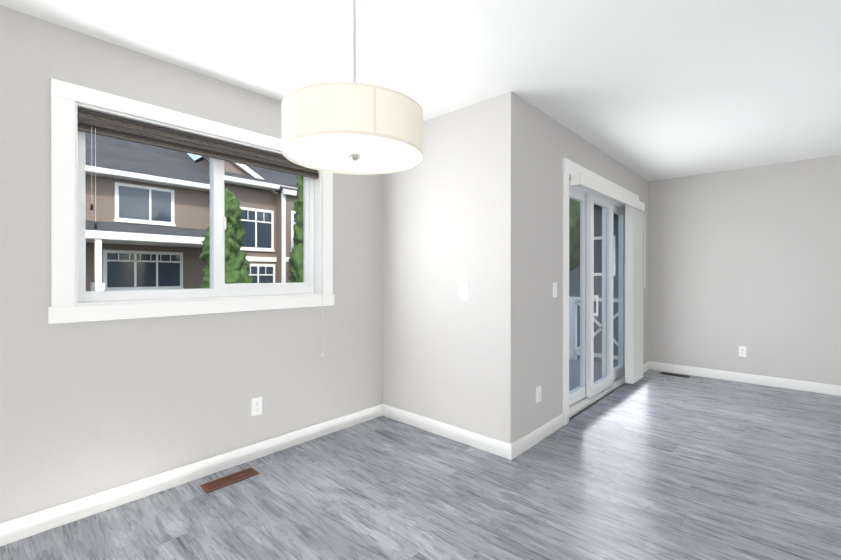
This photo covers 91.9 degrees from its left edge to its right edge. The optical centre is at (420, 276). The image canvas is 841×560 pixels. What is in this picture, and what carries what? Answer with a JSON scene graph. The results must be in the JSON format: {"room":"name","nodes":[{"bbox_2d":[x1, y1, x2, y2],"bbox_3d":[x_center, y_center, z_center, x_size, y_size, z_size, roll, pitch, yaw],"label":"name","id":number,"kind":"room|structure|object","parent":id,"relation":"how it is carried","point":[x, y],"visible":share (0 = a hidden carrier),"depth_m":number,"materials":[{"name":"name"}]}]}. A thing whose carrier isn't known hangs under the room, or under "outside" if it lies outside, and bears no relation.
{"room":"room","nodes":[
{"label":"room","id":0,"kind":"room"},
{"bbox_2d":[0,5,382,522],"bbox_3d":[-1.965,-0.003,1.888,0.170,2.440,4.995,0,0,42],"label":"wall","id":1,"kind":"structure","parent":0,"point":[89,408],"depth_m":2.22,"materials":[{"name":"paint"}]},
{"bbox_2d":[48,78,334,323],"bbox_3d":[-1.289,-0.362,2.606,0.189,1.179,1.643,0,0,42],"label":"window unit","id":2,"kind":"structure","parent":1,"relation":"in","point":[219,287],"depth_m":2.32,"materials":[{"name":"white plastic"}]},
{"bbox_2d":[78,109,317,228],"bbox_3d":[-1.262,-0.545,2.581,0.064,0.602,1.411,0,0,42],"label":"window shade","id":3,"kind":"object","parent":2,"relation":"attached to","point":[111,126],"visible":0.96,"depth_m":2.39,"materials":[{"name":"brown wood"}]},
{"bbox_2d":[322,177,322,355],"bbox_3d":[-0.737,-0.073,3.058,0.012,1.347,0.011,0,0,42],"label":"blind pull cord","id":4,"kind":"object","parent":3,"relation":"hanging from","point":[322,266],"visible":0.96,"depth_m":3.06,"materials":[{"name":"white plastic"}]},
{"bbox_2d":[0,403,383,546],"bbox_3d":[-1.955,1.166,1.766,0.014,0.103,4.825,0,0,42],"label":"baseboard","id":5,"kind":"structure","parent":1,"relation":"attached to","point":[24,526],"depth_m":2.30,"materials":[{"name":"white wood"}]},
{"bbox_2d":[251,396,261,415],"bbox_3d":[-1.092,0.868,2.713,0.008,0.116,0.070,0,0,42],"label":"outlet","id":6,"kind":"object","parent":1,"relation":"attached to","point":[256,405],"visible":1,"depth_m":2.71,"materials":[{"name":"white plastic"}]},
{"bbox_2d":[0,369,840,559],"bbox_3d":[1.707,1.280,0.794,6.730,0.120,8.675,0,0,42],"label":"floor","id":7,"kind":"structure","parent":0,"point":[652,465],"depth_m":2.24,"materials":[{"name":"laminate"}]},
{"bbox_2d":[200,467,259,492],"bbox_3d":[-1.135,1.213,2.429,0.114,0.005,0.304,0,0,42],"label":"floor vent","id":8,"kind":"object","parent":7,"relation":"in","point":[218,483],"visible":1,"depth_m":2.42,"materials":[{"name":"brown"}]},
{"bbox_2d":[660,372,689,377],"bbox_3d":[3.113,1.206,4.974,0.304,0.005,0.114,0,0,42],"label":"floor vent","id":9,"kind":"object","parent":7,"relation":"in","point":[679,375],"visible":1,"depth_m":4.98,"materials":[{"name":"black metal"}]},
{"bbox_2d":[0,0,840,180],"bbox_3d":[1.644,-1.295,0.845,6.900,0.150,8.675,0,0,42],"label":"ceiling","id":10,"kind":"structure","parent":0,"point":[651,90],"depth_m":2.27,"materials":[{"name":"white paint"}]},
{"bbox_2d":[281,0,422,174],"bbox_3d":[-0.269,-0.847,1.653,0.562,0.751,0.562,0,0,42],"label":"pendant lamp","id":11,"kind":"object","parent":10,"relation":"hanging from","point":[354,127],"visible":1,"depth_m":1.45,"materials":[{"name":"white fabric"}]},
{"bbox_2d":[383,91,522,443],"bbox_3d":[0.191,-0.006,3.185,1.260,2.440,0.170,0,0,42],"label":"wall","id":12,"kind":"structure","parent":0,"point":[452,210],"depth_m":2.98,"materials":[{"name":"paint"}]},
{"bbox_2d":[384,404,515,459],"bbox_3d":[0.142,1.162,3.109,1.254,0.103,0.020,0,0,42],"label":"baseboard","id":13,"kind":"structure","parent":12,"relation":"attached to","point":[488,444],"depth_m":3.00,"materials":[{"name":"white wood"}]},
{"bbox_2d":[460,284,467,299],"bbox_3d":[0.316,0.114,2.949,0.070,0.116,0.010,0,0,42],"label":"light switch","id":14,"kind":"object","parent":12,"relation":"attached to","point":[463,291],"visible":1,"depth_m":2.95,"materials":[{"name":"white plastic"}]},
{"bbox_2d":[523,100,648,435],"bbox_3d":[1.835,-0.009,4.175,0.170,2.440,3.510,0,0,42],"label":"wall","id":15,"kind":"structure","parent":0,"point":[549,143],"depth_m":3.10,"materials":[{"name":"paint"}]},
{"bbox_2d":[536,385,540,402],"bbox_3d":[0.872,0.868,2.993,0.008,0.116,0.070,0,0,42],"label":"outlet","id":16,"kind":"object","parent":15,"relation":"attached to","point":[538,393],"visible":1,"depth_m":2.98,"materials":[{"name":"white plastic"}]},
{"bbox_2d":[516,413,563,456],"bbox_3d":[0.884,1.163,3.002,0.014,0.103,0.820,0,0,42],"label":"baseboard","id":17,"kind":"structure","parent":15,"relation":"attached to","point":[535,436],"depth_m":2.97,"materials":[{"name":"white wood"}]},
{"bbox_2d":[553,282,556,296],"bbox_3d":[1.058,0.108,3.192,0.010,0.116,0.070,0,0,42],"label":"light switch","id":18,"kind":"object","parent":15,"relation":"attached to","point":[555,289],"visible":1,"depth_m":3.19,"materials":[{"name":"white plastic"}]},
{"bbox_2d":[562,158,638,425],"bbox_3d":[1.825,0.125,4.144,0.189,2.172,2.156,0,0,42],"label":"door frame","id":19,"kind":"structure","parent":15,"relation":"in","point":[588,391],"depth_m":3.92,"materials":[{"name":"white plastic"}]},
{"bbox_2d":[571,173,644,383],"bbox_3d":[1.929,0.166,4.048,0.108,2.021,1.940,0,0,42],"label":"vertical blind","id":20,"kind":"object","parent":15,"relation":"attached to","point":[634,209],"visible":1,"depth_m":4.47,"materials":[{"name":"white plastic"}]},
{"bbox_2d":[643,361,651,372],"bbox_3d":[2.781,1.157,5.075,0.014,0.103,0.520,0,0,42],"label":"baseboard","id":21,"kind":"structure","parent":15,"relation":"attached to","point":[648,365],"depth_m":5.20,"materials":[{"name":"white wood"}]},
{"bbox_2d":[569,297,625,420],"bbox_3d":[1.160,0.884,4.887,1.775,1.130,3.635,0,0,42],"label":"balcony railing","id":22,"kind":"object","parent":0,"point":[576,378],"depth_m":5.93,"materials":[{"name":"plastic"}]},
{"bbox_2d":[649,155,840,385],"bbox_3d":[4.980,-0.007,3.560,5.300,2.440,0.170,0,0,42],"label":"wall","id":23,"kind":"structure","parent":0,"point":[749,258],"depth_m":4.59,"materials":[{"name":"paint"}]},
{"bbox_2d":[739,346,745,356],"bbox_3d":[3.673,0.859,4.638,0.070,0.116,0.008,0,0,42],"label":"outlet","id":24,"kind":"object","parent":23,"relation":"attached to","point":[742,351],"visible":1,"depth_m":4.64,"materials":[{"name":"white plastic"}]},
{"bbox_2d":[652,362,840,395],"bbox_3d":[4.917,1.161,3.494,5.300,0.103,0.017,0,0,42],"label":"baseboard","id":25,"kind":"structure","parent":23,"relation":"attached to","point":[822,388],"depth_m":4.57,"materials":[{"name":"white wood"}]},
{"label":"outside","id":26,"kind":"structure","parent":0,"visible":0},
{"bbox_3d":[-2.246,4.190,12.190,70.000,0.200,75.000,0,0,42],"label":"ground","id":27,"kind":"structure","parent":26,"visible":0},
{"bbox_2d":[85,132,297,301],"bbox_3d":[-11.038,-1.397,16.833,10.740,10.950,22.000,0,0,42],"label":"townhouses","id":28,"kind":"structure","parent":27,"relation":"on","point":[134,241],"depth_m":14.02,"materials":[{"name":"beige"}]},
{"bbox_2d":[199,188,252,297],"bbox_3d":[-5.929,0.645,12.332,1.972,6.636,1.871,0,0,42],"label":"tree","id":29,"kind":"object","parent":27,"relation":"on","point":[232,232],"depth_m":12.04,"materials":[{"name":"green plant"}]},
{"bbox_2d":[289,175,308,293],"bbox_3d":[-4.072,-0.088,14.640,1.598,8.066,1.771,0,0,42],"label":"tree","id":30,"kind":"object","parent":27,"relation":"on","point":[298,239],"depth_m":14.26,"materials":[{"name":"green plant"}]},
{"bbox_2d":[569,204,617,364],"bbox_3d":[8.497,0.720,16.366,5.700,6.720,8.320,0,0,42],"label":"house","id":31,"kind":"structure","parent":27,"relation":"on","point":[576,287],"depth_m":13.50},
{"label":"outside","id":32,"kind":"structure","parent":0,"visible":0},
{"bbox_2d":[569,198,579,270],"bbox_3d":[4.150,0.065,12.229,2.393,7.652,2.768,0,0,42],"label":"maple tree","id":33,"kind":"object","parent":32,"point":[573,205],"depth_m":11.09,"materials":[{"name":"green plant"}]}
]}

